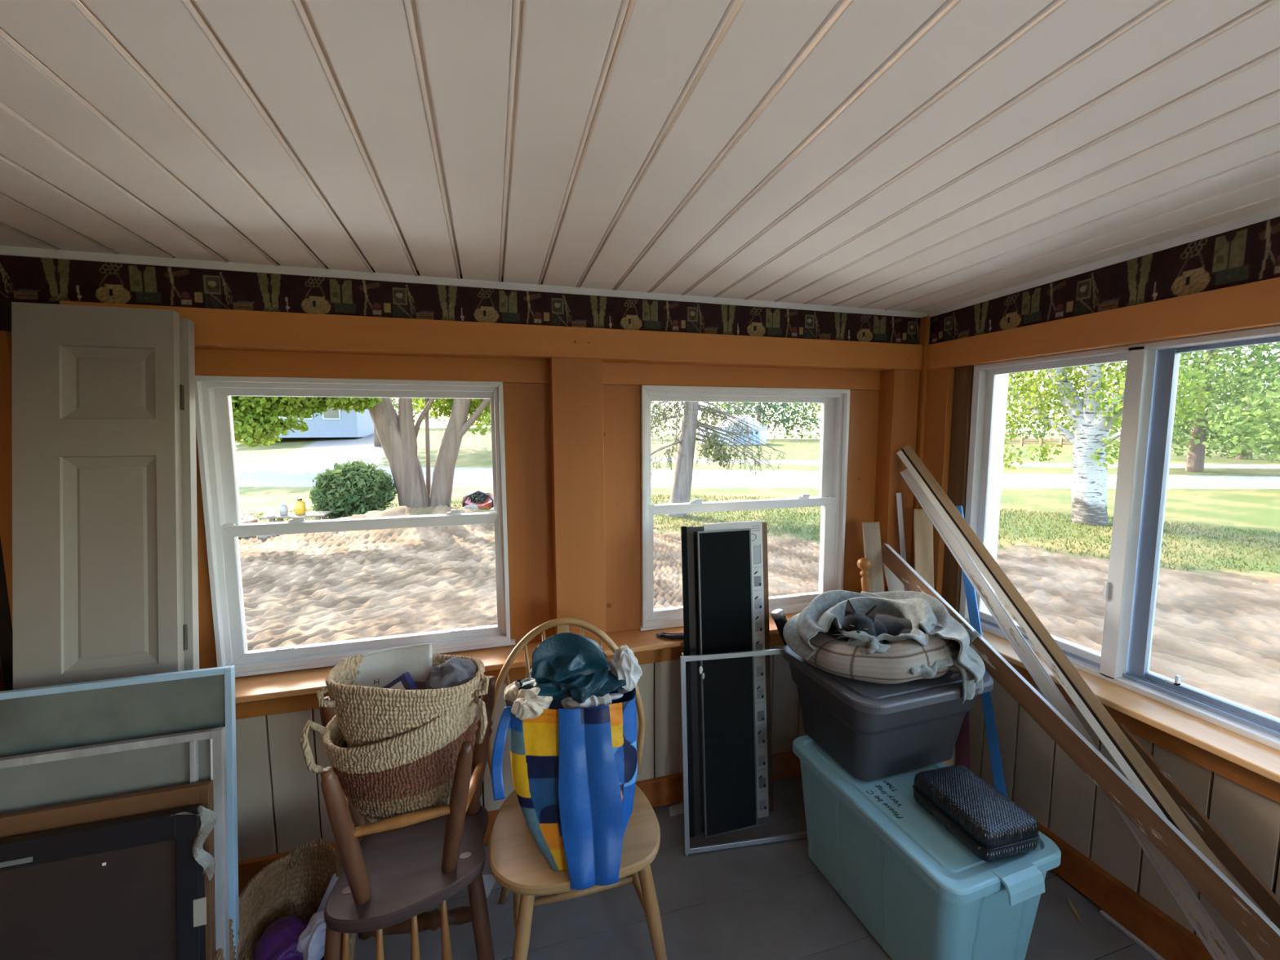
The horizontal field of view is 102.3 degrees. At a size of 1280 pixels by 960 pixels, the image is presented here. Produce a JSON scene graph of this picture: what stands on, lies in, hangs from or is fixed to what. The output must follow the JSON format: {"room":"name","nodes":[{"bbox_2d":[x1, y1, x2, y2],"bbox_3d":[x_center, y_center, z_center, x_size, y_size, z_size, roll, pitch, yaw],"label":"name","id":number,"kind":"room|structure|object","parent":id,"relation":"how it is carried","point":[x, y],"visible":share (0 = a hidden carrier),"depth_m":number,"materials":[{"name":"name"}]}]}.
{"room":"sunroom","nodes":[
{"label":"sunroom","id":0,"kind":"room"},
{"bbox_2d":[0,656,4,691],"bbox_3d":[-1.429,0.763,-0.446,0.120,2.970,4.797,-2,6,-16],"label":"wall","id":1,"kind":"structure","parent":0,"point":[2,682],"depth_m":1.58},
{"bbox_2d":[11,302,199,689],"bbox_3d":[-1.526,0.506,1.488,0.391,2.004,0.341,-2,6,-16],"label":"door","id":2,"kind":"structure","parent":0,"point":[105,578],"depth_m":1.48,"materials":[{"name":"white paint"}]},
{"bbox_2d":[190,0,727,279],"bbox_3d":[0.378,-0.700,-0.012,4.084,0.323,5.100,-2,6,-16],"label":"batten","id":3,"kind":"structure","parent":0,"point":[303,2],"depth_m":0.92,"materials":[{"name":"beige paint"}]},
{"bbox_2d":[0,254,930,861],"bbox_3d":[-0.326,0.561,2.126,3.634,2.850,0.340,-2,6,-16],"label":"wall","id":4,"kind":"structure","parent":0,"point":[572,369],"depth_m":2.00,"materials":[{"name":"wood"}]},
{"bbox_2d":[195,375,510,672],"bbox_3d":[-1.008,0.146,1.928,0.984,1.022,0.122,-2,6,-16],"label":"window","id":5,"kind":"structure","parent":4,"relation":"in","point":[215,431],"depth_m":1.83,"materials":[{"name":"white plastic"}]},
{"bbox_2d":[0,245,927,317],"bbox_3d":[-0.308,-0.710,1.923,3.434,0.023,0.018,-2,6,-16],"label":"trim","id":6,"kind":"structure","parent":4,"relation":"attached to","point":[4,250],"depth_m":1.78,"materials":[{"name":"white paint"}]},
{"bbox_2d":[238,750,801,896],"bbox_3d":[-0.311,1.366,2.124,3.410,0.125,0.020,-2,6,-16],"label":"baseboard","id":7,"kind":"structure","parent":4,"relation":"attached to","point":[661,791],"depth_m":2.23,"materials":[{"name":"wood"}]},
{"bbox_2d":[656,631,684,639],"bbox_3d":[0.146,0.645,2.138,0.157,0.020,0.051,0,6,1],"label":"pliers","id":8,"kind":"object","parent":4,"relation":"on","point":[664,635],"visible":0.74,"depth_m":2.12,"materials":[{"name":"black metal"}]},
{"bbox_2d":[640,385,850,626],"bbox_3d":[0.476,0.101,2.354,1.004,1.025,0.122,-2,6,-16],"label":"window","id":9,"kind":"structure","parent":4,"relation":"in","point":[835,403],"depth_m":2.36,"materials":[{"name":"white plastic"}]},
{"bbox_2d":[857,557,871,592],"bbox_3d":[1.008,0.490,2.316,0.060,0.284,0.078,-2,6,-16],"label":"bedpost","id":10,"kind":"object","parent":4,"relation":"on","point":[864,563],"visible":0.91,"depth_m":2.30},
{"bbox_2d":[862,521,884,592],"bbox_3d":[1.059,0.405,2.333,0.092,0.423,0.088,-2,6,-16],"label":"board","id":11,"kind":"object","parent":4,"relation":"on","point":[871,531],"visible":0.54,"depth_m":2.33,"materials":[{"name":"wood"}]},
{"bbox_2d":[882,562,905,591],"bbox_3d":[1.176,0.500,2.366,0.071,0.254,0.133,-1,6,-9],"label":"white offcut","id":12,"kind":"object","parent":4,"relation":"on","point":[894,584],"visible":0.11,"depth_m":2.37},
{"bbox_2d":[0,0,1279,312],"bbox_3d":[0.307,-0.586,-0.178,3.470,0.152,4.520,-2,6,-16],"label":"ceiling","id":13,"kind":"structure","parent":0,"point":[924,156],"depth_m":0.98,"materials":[{"name":"beige paint"}]},
{"bbox_2d":[354,775,1166,959],"bbox_3d":[0.309,1.692,0.048,3.634,0.090,4.600,-2,6,-16],"label":"floor","id":14,"kind":"structure","parent":0,"point":[770,900],"depth_m":1.74,"materials":[{"name":"grey paint"}]},
{"bbox_2d":[0,779,216,959],"bbox_3d":[-1.411,1.165,1.253,0.629,0.725,0.122,-2,6,-16],"label":"picture frame","id":15,"kind":"object","parent":14,"relation":"on","point":[103,809],"visible":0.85,"depth_m":1.29,"materials":[{"name":"brown wood"}]},
{"bbox_2d":[0,804,217,959],"bbox_3d":[-1.383,1.177,1.221,0.663,0.709,0.123,-2,6,-16],"label":"panel","id":16,"kind":"object","parent":14,"relation":"on","point":[131,887],"visible":1,"depth_m":1.25,"materials":[{"name":"brown fabric"}]},
{"bbox_2d":[0,726,229,959],"bbox_3d":[-1.421,1.103,1.289,0.654,0.841,0.138,-2,6,-16],"label":"window","id":17,"kind":"structure","parent":14,"relation":"on","point":[34,780],"depth_m":1.33,"materials":[{"name":"white metal"}]},
{"bbox_2d":[0,665,239,959],"bbox_3d":[-1.439,1.026,1.334,0.669,0.984,0.156,-2,6,-16],"label":"screen frame","id":18,"kind":"object","parent":14,"relation":"on","point":[33,720],"visible":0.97,"depth_m":1.37,"materials":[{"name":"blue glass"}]},
{"bbox_2d":[215,836,356,959],"bbox_3d":[-0.964,1.310,1.420,0.330,0.383,0.416,-2,6,-16],"label":"rope basket","id":19,"kind":"object","parent":14,"relation":"on","point":[300,879],"visible":0.44,"depth_m":1.54,"materials":[{"name":"fabric"}]},
{"bbox_2d":[301,908,325,959],"bbox_3d":[-0.911,1.288,1.455,0.092,0.103,0.131,-2,6,-16],"label":"package","id":20,"kind":"object","parent":19,"relation":"in","point":[313,932],"visible":0.62,"depth_m":1.43,"materials":[{"name":"plastic"}]},
{"bbox_2d":[317,952,324,959],"bbox_3d":[-0.962,1.427,1.426,0.223,0.131,0.267,-2,6,-16],"label":"lining","id":21,"kind":"object","parent":19,"relation":"in","point":[322,957],"visible":0.03,"depth_m":1.48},
{"bbox_2d":[252,909,313,959],"bbox_3d":[-0.986,1.303,1.446,0.161,0.114,0.200,-2,6,-16],"label":"package","id":22,"kind":"object","parent":21,"relation":"on","point":[283,941],"visible":0.73,"depth_m":1.42,"materials":[{"name":"plastic"}]},
{"bbox_2d":[316,873,339,911],"bbox_3d":[-0.896,1.280,1.565,0.154,0.164,0.087,1,6,16],"label":"box","id":23,"kind":"object","parent":19,"relation":"in","point":[334,878],"visible":0.02,"depth_m":1.55,"materials":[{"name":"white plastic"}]},
{"bbox_2d":[317,675,495,959],"bbox_3d":[-0.659,1.078,1.470,0.507,0.853,0.377,-2,6,-16],"label":"chair","id":24,"kind":"object","parent":14,"relation":"on","point":[402,866],"visible":0.87,"depth_m":1.39,"materials":[{"name":"brown wood"}]},
{"bbox_2d":[298,696,487,820],"bbox_3d":[-0.657,0.727,1.424,0.461,0.347,0.267,-2,6,-16],"label":"rope basket","id":25,"kind":"object","parent":24,"relation":"on","point":[412,771],"visible":0.69,"depth_m":1.33,"materials":[{"name":"fabric"}]},
{"bbox_2d":[316,652,489,747],"bbox_3d":[-0.629,0.616,1.414,0.422,0.256,0.236,-2,6,-16],"label":"rope basket","id":26,"kind":"object","parent":25,"relation":"in","point":[366,715],"visible":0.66,"depth_m":1.31,"materials":[{"name":"fabric"}]},
{"bbox_2d":[341,643,432,687],"bbox_3d":[-0.703,0.559,1.435,0.236,0.179,0.078,-2,6,-16],"label":"envelope","id":27,"kind":"object","parent":26,"relation":"in","point":[379,668],"visible":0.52,"depth_m":1.45,"materials":[{"name":"white paper"}]},
{"bbox_2d":[382,671,417,689],"bbox_3d":[-0.648,0.608,1.377,0.181,0.181,0.065,-1,6,-7],"label":"book","id":28,"kind":"object","parent":26,"relation":"in","point":[404,682],"visible":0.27,"depth_m":1.38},
{"bbox_2d":[379,682,427,689],"bbox_3d":[-0.640,0.624,1.417,0.323,0.120,0.175,-2,6,-16],"label":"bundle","id":29,"kind":"object","parent":26,"relation":"in","point":[422,686],"visible":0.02,"depth_m":1.42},
{"bbox_2d":[426,656,482,688],"bbox_3d":[-0.522,0.566,1.447,0.150,0.131,0.134,-2,6,-16],"label":"knit hat","id":30,"kind":"object","parent":26,"relation":"in","point":[455,672],"visible":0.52,"depth_m":1.41,"materials":[{"name":"fabric"}]},
{"bbox_2d":[482,874,496,897],"bbox_3d":[-0.559,1.464,1.867,0.059,0.006,0.100,1,6,8],"label":"paper scrap","id":31,"kind":"object","parent":14,"relation":"on","point":[489,880],"visible":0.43,"depth_m":1.87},
{"bbox_2d":[487,617,666,959],"bbox_3d":[-0.202,0.999,1.626,0.553,0.986,0.525,-2,6,-16],"label":"chair","id":32,"kind":"object","parent":14,"relation":"on","point":[516,861],"visible":0.51,"depth_m":1.50,"materials":[{"name":"brown wood"}]},
{"bbox_2d":[491,678,637,889],"bbox_3d":[-0.212,0.855,1.511,0.410,0.436,0.334,0,6,-2],"label":"shopping bag","id":33,"kind":"object","parent":32,"relation":"on","point":[575,771],"visible":0.96,"depth_m":1.43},
{"bbox_2d":[503,680,522,698],"bbox_3d":[-0.370,0.624,1.514,0.056,0.063,0.065,-2,6,-16],"label":"paper wad","id":34,"kind":"object","parent":33,"relation":"in","point":[513,686],"visible":0.56,"depth_m":1.50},
{"bbox_2d":[506,684,553,717],"bbox_3d":[-0.306,0.633,1.473,0.148,0.092,0.071,-2,6,-16],"label":"paper wad","id":35,"kind":"object","parent":33,"relation":"in","point":[522,701],"visible":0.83,"depth_m":1.45,"materials":[{"name":"paper"}]},
{"bbox_2d":[518,626,613,686],"bbox_3d":[-0.220,0.543,1.552,0.284,0.182,0.187,-2,6,-19],"label":"plastic bag","id":36,"kind":"object","parent":33,"relation":"on","point":[569,655],"visible":0.93,"depth_m":1.50,"materials":[{"name":"plastic"}]},
{"bbox_2d":[518,665,631,706],"bbox_3d":[-0.186,0.610,1.549,0.338,0.100,0.166,0,6,-3],"label":"plastic bag","id":37,"kind":"object","parent":33,"relation":"on","point":[559,694],"visible":0.56,"depth_m":1.48,"materials":[{"name":"plastic"}]},
{"bbox_2d":[564,688,620,708],"bbox_3d":[-0.143,0.642,1.506,0.176,0.059,0.080,-2,6,-16],"label":"paper wad","id":38,"kind":"object","parent":33,"relation":"in","point":[604,698],"visible":0.62,"depth_m":1.49,"materials":[{"name":"paper"}]},
{"bbox_2d":[609,644,641,696],"bbox_3d":[-0.045,0.582,1.565,0.096,0.156,0.085,1,6,17],"label":"paper wad","id":39,"kind":"object","parent":33,"relation":"in","point":[624,664],"visible":0.82,"depth_m":1.54,"materials":[{"name":"paper"}]},
{"bbox_2d":[669,801,683,816],"bbox_3d":[0.166,1.425,2.236,0.100,0.006,0.063,-2,6,-16],"label":"paper scrap","id":40,"kind":"object","parent":14,"relation":"on","point":[677,809],"visible":0.79,"depth_m":2.23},
{"bbox_2d":[680,525,704,837],"bbox_3d":[0.229,0.811,2.090,0.100,1.252,0.134,-2,6,-16],"label":"board","id":41,"kind":"object","parent":14,"relation":"on","point":[688,534],"visible":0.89,"depth_m":2.08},
{"bbox_2d":[696,528,757,838],"bbox_3d":[0.357,0.819,2.099,0.234,1.231,0.118,-2,6,-16],"label":"board","id":42,"kind":"object","parent":14,"relation":"on","point":[724,557],"visible":1,"depth_m":2.09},
{"bbox_2d":[702,520,768,818],"bbox_3d":[0.400,0.803,2.150,0.266,1.253,0.124,-2,6,-16],"label":"metal strip","id":43,"kind":"object","parent":14,"relation":"on","point":[756,526],"visible":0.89,"depth_m":2.17,"materials":[{"name":"white"}]},
{"bbox_2d":[753,545,759,562],"bbox_3d":[0.489,0.308,2.161,0.030,0.070,0.007,-2,6,-16],"label":"print","id":44,"kind":"object","parent":43,"relation":"attached to","point":[756,548],"depth_m":2.16},
{"bbox_2d":[754,575,760,586],"bbox_3d":[0.493,0.425,2.163,0.032,0.043,0.004,-2,6,-16],"label":"print","id":45,"kind":"object","parent":43,"relation":"attached to","point":[757,578],"depth_m":2.16},
{"bbox_2d":[754,598,761,608],"bbox_3d":[0.496,0.520,2.165,0.032,0.043,0.004,-2,6,-16],"label":"print","id":46,"kind":"object","parent":43,"relation":"attached to","point":[757,602],"depth_m":2.16},
{"bbox_2d":[755,621,762,631],"bbox_3d":[0.498,0.615,2.167,0.032,0.043,0.004,-2,6,-16],"label":"print","id":47,"kind":"object","parent":43,"relation":"attached to","point":[758,624],"depth_m":2.17},
{"bbox_2d":[755,643,762,650],"bbox_3d":[0.501,0.710,2.168,0.032,0.043,0.004,-2,6,-16],"label":"print","id":48,"kind":"object","parent":43,"relation":"attached to","point":[758,646],"depth_m":2.17},
{"bbox_2d":[755,665,763,676],"bbox_3d":[0.504,0.805,2.170,0.032,0.043,0.004,-2,6,-16],"label":"print","id":49,"kind":"object","parent":43,"relation":"attached to","point":[759,668],"depth_m":2.17},
{"bbox_2d":[756,688,764,699],"bbox_3d":[0.506,0.900,2.172,0.032,0.043,0.004,-2,6,-16],"label":"print","id":50,"kind":"object","parent":43,"relation":"attached to","point":[760,691],"depth_m":2.17},
{"bbox_2d":[757,710,764,721],"bbox_3d":[0.509,0.995,2.174,0.032,0.043,0.004,-2,6,-16],"label":"print","id":51,"kind":"object","parent":43,"relation":"attached to","point":[760,713],"depth_m":2.17},
{"bbox_2d":[757,732,764,743],"bbox_3d":[0.511,1.090,2.175,0.032,0.043,0.004,-2,6,-16],"label":"print","id":52,"kind":"object","parent":43,"relation":"attached to","point":[761,735],"depth_m":2.18},
{"bbox_2d":[758,755,764,766],"bbox_3d":[0.514,1.185,2.177,0.032,0.043,0.004,-2,6,-16],"label":"print","id":53,"kind":"object","parent":43,"relation":"attached to","point":[761,757],"depth_m":2.18},
{"bbox_2d":[758,777,765,788],"bbox_3d":[0.517,1.280,2.179,0.032,0.043,0.004,-2,6,-16],"label":"print","id":54,"kind":"object","parent":43,"relation":"attached to","point":[762,780],"depth_m":2.18},
{"bbox_2d":[759,799,766,810],"bbox_3d":[0.519,1.374,2.180,0.032,0.043,0.004,-2,6,-16],"label":"print","id":55,"kind":"object","parent":43,"relation":"attached to","point":[762,802],"depth_m":2.18},
{"bbox_2d":[680,648,807,856],"bbox_3d":[0.425,1.054,2.027,0.537,0.792,0.067,-1,6,-9],"label":"screen","id":56,"kind":"object","parent":14,"relation":"on","point":[687,850],"visible":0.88,"depth_m":1.99,"materials":[{"name":"metal"}]},
{"bbox_2d":[762,521,773,812],"bbox_3d":[0.475,0.804,2.187,0.170,1.242,0.112,-2,6,-16],"label":"board","id":57,"kind":"object","parent":14,"relation":"on","point":[764,523],"visible":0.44,"depth_m":2.20,"materials":[{"name":"brown wood"}]},
{"bbox_2d":[770,608,787,645],"bbox_3d":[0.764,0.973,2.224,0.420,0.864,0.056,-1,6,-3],"label":"tube","id":58,"kind":"object","parent":14,"relation":"on","point":[779,617],"visible":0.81,"depth_m":2.16,"materials":[{"name":"plastic"}]},
{"bbox_2d":[913,508,933,588],"bbox_3d":[1.251,0.778,2.262,0.075,1.273,0.294,1,6,13],"label":"board","id":59,"kind":"object","parent":14,"relation":"on","point":[922,525],"visible":0.24,"depth_m":2.31,"materials":[{"name":"brown wood"}]},
{"bbox_2d":[792,734,1061,959],"bbox_3d":[0.892,1.246,1.745,0.466,0.454,0.784,-2,6,-16],"label":"tote","id":60,"kind":"object","parent":14,"relation":"on","point":[921,893],"visible":0.88,"depth_m":1.52,"materials":[{"name":"teal plastic"}]},
{"bbox_2d":[782,644,993,781],"bbox_3d":[0.900,0.836,1.940,0.606,0.326,0.530,-2,6,-16],"label":"tote","id":61,"kind":"object","parent":60,"relation":"on","point":[873,731],"visible":0.78,"depth_m":1.75,"materials":[{"name":"grey plastic"}]},
{"bbox_2d":[800,614,958,684],"bbox_3d":[0.891,0.592,1.952,0.624,0.154,0.509,-2,6,-16],"label":"pet bed","id":62,"kind":"object","parent":61,"relation":"on","point":[833,655],"visible":0.49,"depth_m":1.73,"materials":[{"name":"fabric"}]},
{"bbox_2d":[833,599,912,640],"bbox_3d":[0.875,0.532,1.903,0.447,0.223,0.251,-3,6,-22],"label":"cat","id":63,"kind":"object","parent":62,"relation":"on","point":[870,623],"visible":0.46,"depth_m":1.83},
{"bbox_2d":[838,636,908,672],"bbox_3d":[0.890,0.646,1.955,0.441,0.046,0.386,-2,6,-16],"label":"cushion","id":64,"kind":"object","parent":62,"relation":"on","point":[842,638],"depth_m":1.72,"materials":[{"name":"fabric"}]},
{"bbox_2d":[782,590,985,704],"bbox_3d":[0.917,0.589,1.947,0.716,0.254,0.613,-2,6,-16],"label":"fleece blanket","id":65,"kind":"object","parent":62,"relation":"on","point":[925,611],"visible":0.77,"depth_m":1.88,"materials":[{"name":"fabric"}]},
{"bbox_2d":[912,764,1039,862],"bbox_3d":[0.997,0.989,1.552,0.218,0.096,0.282,-2,6,-16],"label":"case","id":66,"kind":"object","parent":60,"relation":"on","point":[990,824],"visible":1,"depth_m":1.49,"materials":[{"name":"black fabric"}]},
{"bbox_2d":[941,747,954,766],"bbox_3d":[1.266,1.156,2.135,0.062,0.554,0.165,1,6,10],"label":"pale offcut","id":67,"kind":"object","parent":14,"relation":"on","point":[949,762],"visible":0.04,"depth_m":2.12,"materials":[{"name":"brown wood"}]},
{"bbox_2d":[955,711,970,769],"bbox_3d":[1.325,1.122,2.118,0.052,0.622,0.140,1,6,8],"label":"brown offcut","id":68,"kind":"object","parent":14,"relation":"on","point":[962,744],"visible":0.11,"depth_m":2.11,"materials":[{"name":"red paint"}]},
{"bbox_2d":[955,505,1007,796],"bbox_3d":[1.342,0.789,2.010,0.036,1.314,0.586,0,6,6],"label":"board","id":69,"kind":"object","parent":14,"relation":"on","point":[999,782],"visible":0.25,"depth_m":1.97,"materials":[{"name":"paint"}]},
{"bbox_2d":[1067,898,1082,923],"bbox_3d":[1.478,1.465,1.755,0.012,0.006,0.090,2,6,21],"label":"wood sliver","id":70,"kind":"object","parent":14,"relation":"on","point":[1072,906],"visible":1,"depth_m":1.75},
{"bbox_2d":[880,542,1279,959],"bbox_3d":[1.418,0.929,1.488,0.051,1.103,2.021,-2,6,-18],"label":"long timber","id":71,"kind":"object","parent":14,"relation":"on","point":[1226,898],"visible":0.8,"depth_m":1.49,"materials":[{"name":"wood"}]},
{"bbox_2d":[896,444,1264,959],"bbox_3d":[1.435,0.698,1.667,0.060,1.576,1.670,-2,6,-15],"label":"board","id":72,"kind":"object","parent":14,"relation":"on","point":[1119,747],"depth_m":1.74,"materials":[{"name":"wood"}]},
{"bbox_2d":[937,511,1239,959],"bbox_3d":[1.438,0.759,1.740,0.015,1.389,1.366,-2,6,-16],"label":"strip","id":73,"kind":"object","parent":14,"relation":"on","point":[1180,873],"visible":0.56,"depth_m":1.72,"materials":[{"name":"wood"}]},
{"bbox_2d":[1117,723,1279,929],"bbox_3d":[1.653,1.157,1.276,0.018,0.718,0.868,-2,6,-20],"label":"batten","id":74,"kind":"object","parent":14,"relation":"on","point":[1268,901],"visible":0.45,"depth_m":1.42,"materials":[{"name":"wood"}]},
{"bbox_2d":[920,216,1279,959],"bbox_3d":[1.989,0.654,0.507,0.340,2.970,4.740,-2,6,-16],"label":"wall","id":75,"kind":"structure","parent":0,"point":[1229,281],"depth_m":1.71,"materials":[{"name":"wood"}]},
{"bbox_2d":[896,493,908,591],"bbox_3d":[1.230,0.340,2.410,0.020,0.559,0.085,-5,8,-41],"label":"white lath","id":76,"kind":"object","parent":75,"relation":"on","point":[899,501],"visible":0.56,"depth_m":2.40,"materials":[{"name":"wood"}]},
{"bbox_2d":[954,762,1213,959],"bbox_3d":[1.946,1.520,0.494,0.027,0.125,4.375,-2,6,-16],"label":"baseboard","id":77,"kind":"structure","parent":75,"relation":"attached to","point":[1164,935],"depth_m":1.68,"materials":[{"name":"wood"}]},
{"bbox_2d":[927,206,1279,316],"bbox_3d":[1.941,-0.619,0.294,0.018,0.148,4.400,-2,6,-16],"label":"trim","id":78,"kind":"structure","parent":75,"relation":"attached to","point":[1274,212],"depth_m":1.64,"materials":[{"name":"white paint"}]},
{"bbox_2d":[959,325,1279,751],"bbox_3d":[1.957,0.233,0.624,0.110,1.128,3.462,-2,6,-16],"label":"window","id":79,"kind":"structure","parent":75,"relation":"in","point":[1118,591],"depth_m":1.70,"materials":[{"name":"white plastic"}]},
{"bbox_2d":[1099,910,1165,959],"bbox_3d":[2.049,1.630,0.077,0.013,0.014,3.500,-2,6,-16],"label":"trim","id":80,"kind":"structure","parent":75,"relation":"attached to","point":[1102,913],"depth_m":1.66,"materials":[{"name":"wood"}]},
{"label":"outside","id":81,"kind":"structure","parent":0,"visible":0},
{"bbox_2d":[234,427,1279,718],"bbox_3d":[0.004,1.044,0.104,320.000,2.429,320.000,-2,6,-16],"label":"ground","id":82,"kind":"structure","parent":81,"point":[1215,629],"depth_m":8.43,"materials":[{"name":"sand"}]},
{"bbox_2d":[240,514,257,524],"bbox_3d":[-8.187,0.935,10.480,0.503,0.403,0.590,-2,6,-16],"label":"open box","id":83,"kind":"object","parent":82,"relation":"on","point":[247,518],"visible":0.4,"depth_m":10.58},
{"bbox_2d":[256,534,279,538],"bbox_3d":[-7.224,1.035,10.022,0.429,0.297,0.400,-2,6,-16],"label":"rock","id":84,"kind":"object","parent":82,"relation":"on","point":[257,536],"visible":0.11,"depth_m":9.86,"materials":[{"name":"grey stone"}]},
{"bbox_2d":[258,511,332,522],"bbox_3d":[-7.389,0.930,11.140,1.200,0.395,0.590,-2,6,-16],"label":"table","id":85,"kind":"object","parent":82,"relation":"on","point":[317,514],"visible":0.59,"depth_m":11.02,"materials":[{"name":"wood"}]},
{"bbox_2d":[265,508,275,516],"bbox_3d":[-7.790,0.682,10.879,0.170,0.153,0.170,-2,6,-16],"label":"paint can","id":86,"kind":"object","parent":85,"relation":"on","point":[269,512],"visible":1,"depth_m":10.82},
{"bbox_2d":[279,502,288,515],"bbox_3d":[-7.593,0.616,10.982,0.150,0.263,0.150,-2,6,-16],"label":"glass jar","id":87,"kind":"object","parent":85,"relation":"on","point":[283,510],"visible":1,"depth_m":10.93,"materials":[{"name":"glass"}]},
{"bbox_2d":[293,497,306,515],"bbox_3d":[-7.295,0.566,11.064,0.200,0.343,0.200,-2,6,-16],"label":"jug","id":88,"kind":"object","parent":85,"relation":"on","point":[300,505],"visible":1,"depth_m":11.00,"materials":[{"name":"plastic"}]},
{"bbox_2d":[234,404,373,438],"bbox_3d":[-31.181,-6.984,48.825,10.300,5.800,8.800,-2,6,-16],"label":"house","id":89,"kind":"structure","parent":82,"relation":"on","point":[331,424],"depth_m":46.02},
{"bbox_2d":[308,458,396,519],"bbox_3d":[-6.811,0.260,12.269,1.912,1.530,1.724,-2,6,-16],"label":"round bush","id":90,"kind":"object","parent":82,"relation":"on","point":[348,490],"visible":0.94,"depth_m":11.80,"materials":[{"name":"green plant"}]},
{"bbox_2d":[231,395,490,508],"bbox_3d":[-6.063,-4.979,11.141,13.449,12.333,6.180,-1,6,-11],"label":"maple tree","id":91,"kind":"object","parent":82,"relation":"on","point":[256,417],"visible":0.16,"depth_m":12.32,"materials":[{"name":"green plant"}]},
{"bbox_2d":[373,425,381,446],"bbox_3d":[-20.643,-10.926,40.844,14.950,17.005,14.249,4,7,34],"label":"deciduous tree","id":92,"kind":"object","parent":82,"relation":"on","point":[376,441],"visible":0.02,"depth_m":40.44,"materials":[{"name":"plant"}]},
{"bbox_2d":[412,398,484,417],"bbox_3d":[-21.479,-11.527,61.315,11.727,11.207,11.042,-2,6,-16],"label":"deciduous tree","id":93,"kind":"object","parent":82,"relation":"on","point":[414,402],"visible":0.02,"depth_m":62.00,"materials":[{"name":"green plant"}]},
{"bbox_2d":[463,505,478,509],"bbox_3d":[-3.904,0.702,11.922,0.395,0.279,0.412,-6,8,-43],"label":"rock","id":94,"kind":"object","parent":82,"relation":"on","point":[473,507],"visible":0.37,"depth_m":11.77,"materials":[{"name":"grey stone"}]},
{"bbox_2d":[462,489,493,509],"bbox_3d":[-4.194,0.464,13.446,0.840,0.600,2.050,-2,6,-16],"label":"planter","id":95,"kind":"object","parent":82,"relation":"on","point":[483,500],"visible":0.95,"depth_m":12.66,"materials":[{"name":"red plastic"}]},
{"bbox_2d":[466,398,491,435],"bbox_3d":[-8.538,-5.344,35.206,7.426,7.568,6.966,4,7,38],"label":"deciduous tree","id":96,"kind":"object","parent":82,"relation":"on","point":[479,426],"visible":0.07,"depth_m":34.85,"materials":[{"name":"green plant"}]},
{"bbox_2d":[650,408,666,428],"bbox_3d":[-2.876,-11.083,63.588,11.598,12.396,10.453,3,7,33],"label":"pine tree","id":97,"kind":"object","parent":82,"relation":"on","point":[655,424],"visible":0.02,"depth_m":63.36,"materials":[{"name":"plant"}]},
{"bbox_2d":[650,401,786,516],"bbox_3d":[0.769,-3.707,11.713,6.340,9.851,4.988,-1,6,-4],"label":"spruce tree","id":98,"kind":"object","parent":82,"relation":"on","point":[682,476],"visible":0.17,"depth_m":12.12,"materials":[{"name":"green plant"}]},
{"bbox_2d":[698,414,766,444],"bbox_3d":[9.180,-4.777,51.352,5.500,3.300,4.020,-2,6,-16],"label":"shed","id":99,"kind":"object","parent":82,"relation":"on","point":[762,434],"visible":0.3,"depth_m":49.87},
{"bbox_2d":[699,402,820,431],"bbox_3d":[14.783,-11.130,61.590,14.324,13.455,13.064,-2,6,-16],"label":"pine tree","id":100,"kind":"object","parent":82,"relation":"on","point":[760,409],"visible":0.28,"depth_m":61.46,"materials":[{"name":"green plant"}]},
{"bbox_2d":[240,493,1279,573],"bbox_3d":[4.294,0.854,10.605,27.860,0.454,9.459,2,6,21],"label":"grass","id":101,"kind":"structure","parent":82,"relation":"on","point":[1175,535],"depth_m":10.21,"materials":[{"name":"plant"}]},
{"bbox_2d":[390,342,1279,441],"bbox_3d":[7.662,-8.463,34.786,107.589,14.179,99.037,-2,6,-16],"label":"woods","id":102,"kind":"object","parent":82,"relation":"on","point":[811,406],"visible":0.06,"depth_m":65.36,"materials":[{"name":"green plant"}]},
{"bbox_2d":[1004,437,1072,447],"bbox_3d":[33.587,-2.772,42.181,0.200,1.350,7.001,-4,7,-33],"label":"rail fence","id":103,"kind":"object","parent":82,"relation":"on","point":[1021,439],"visible":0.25,"depth_m":42.69,"materials":[{"name":"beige wood"}]},
{"bbox_2d":[1002,360,1216,525],"bbox_3d":[9.626,-2.580,10.941,4.758,7.420,6.862,-3,6,-25],"label":"birch tree","id":104,"kind":"object","parent":82,"relation":"on","point":[1092,420],"visible":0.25,"depth_m":11.08,"materials":[{"name":"white plant"}]},
{"bbox_2d":[1051,342,1279,472],"bbox_3d":[25.462,-4.897,23.712,10.336,9.603,9.399,3,7,32],"label":"deciduous tree","id":105,"kind":"object","parent":82,"relation":"on","point":[1196,455],"visible":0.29,"depth_m":22.59,"materials":[{"name":"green plant"}]},
{"bbox_2d":[1115,342,1279,459],"bbox_3d":[35.052,-6.544,30.119,12.697,11.199,12.086,4,7,39],"label":"deciduous tree","id":106,"kind":"object","parent":82,"relation":"on","point":[1238,457],"visible":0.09,"depth_m":29.63,"materials":[{"name":"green plant"}]},
{"bbox_2d":[1185,342,1279,462],"bbox_3d":[22.183,-4.126,14.129,9.085,10.041,8.316,-2,6,-16],"label":"deciduous tree","id":107,"kind":"object","parent":82,"relation":"on","point":[1270,418],"visible":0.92,"depth_m":16.13,"materials":[{"name":"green plant"}]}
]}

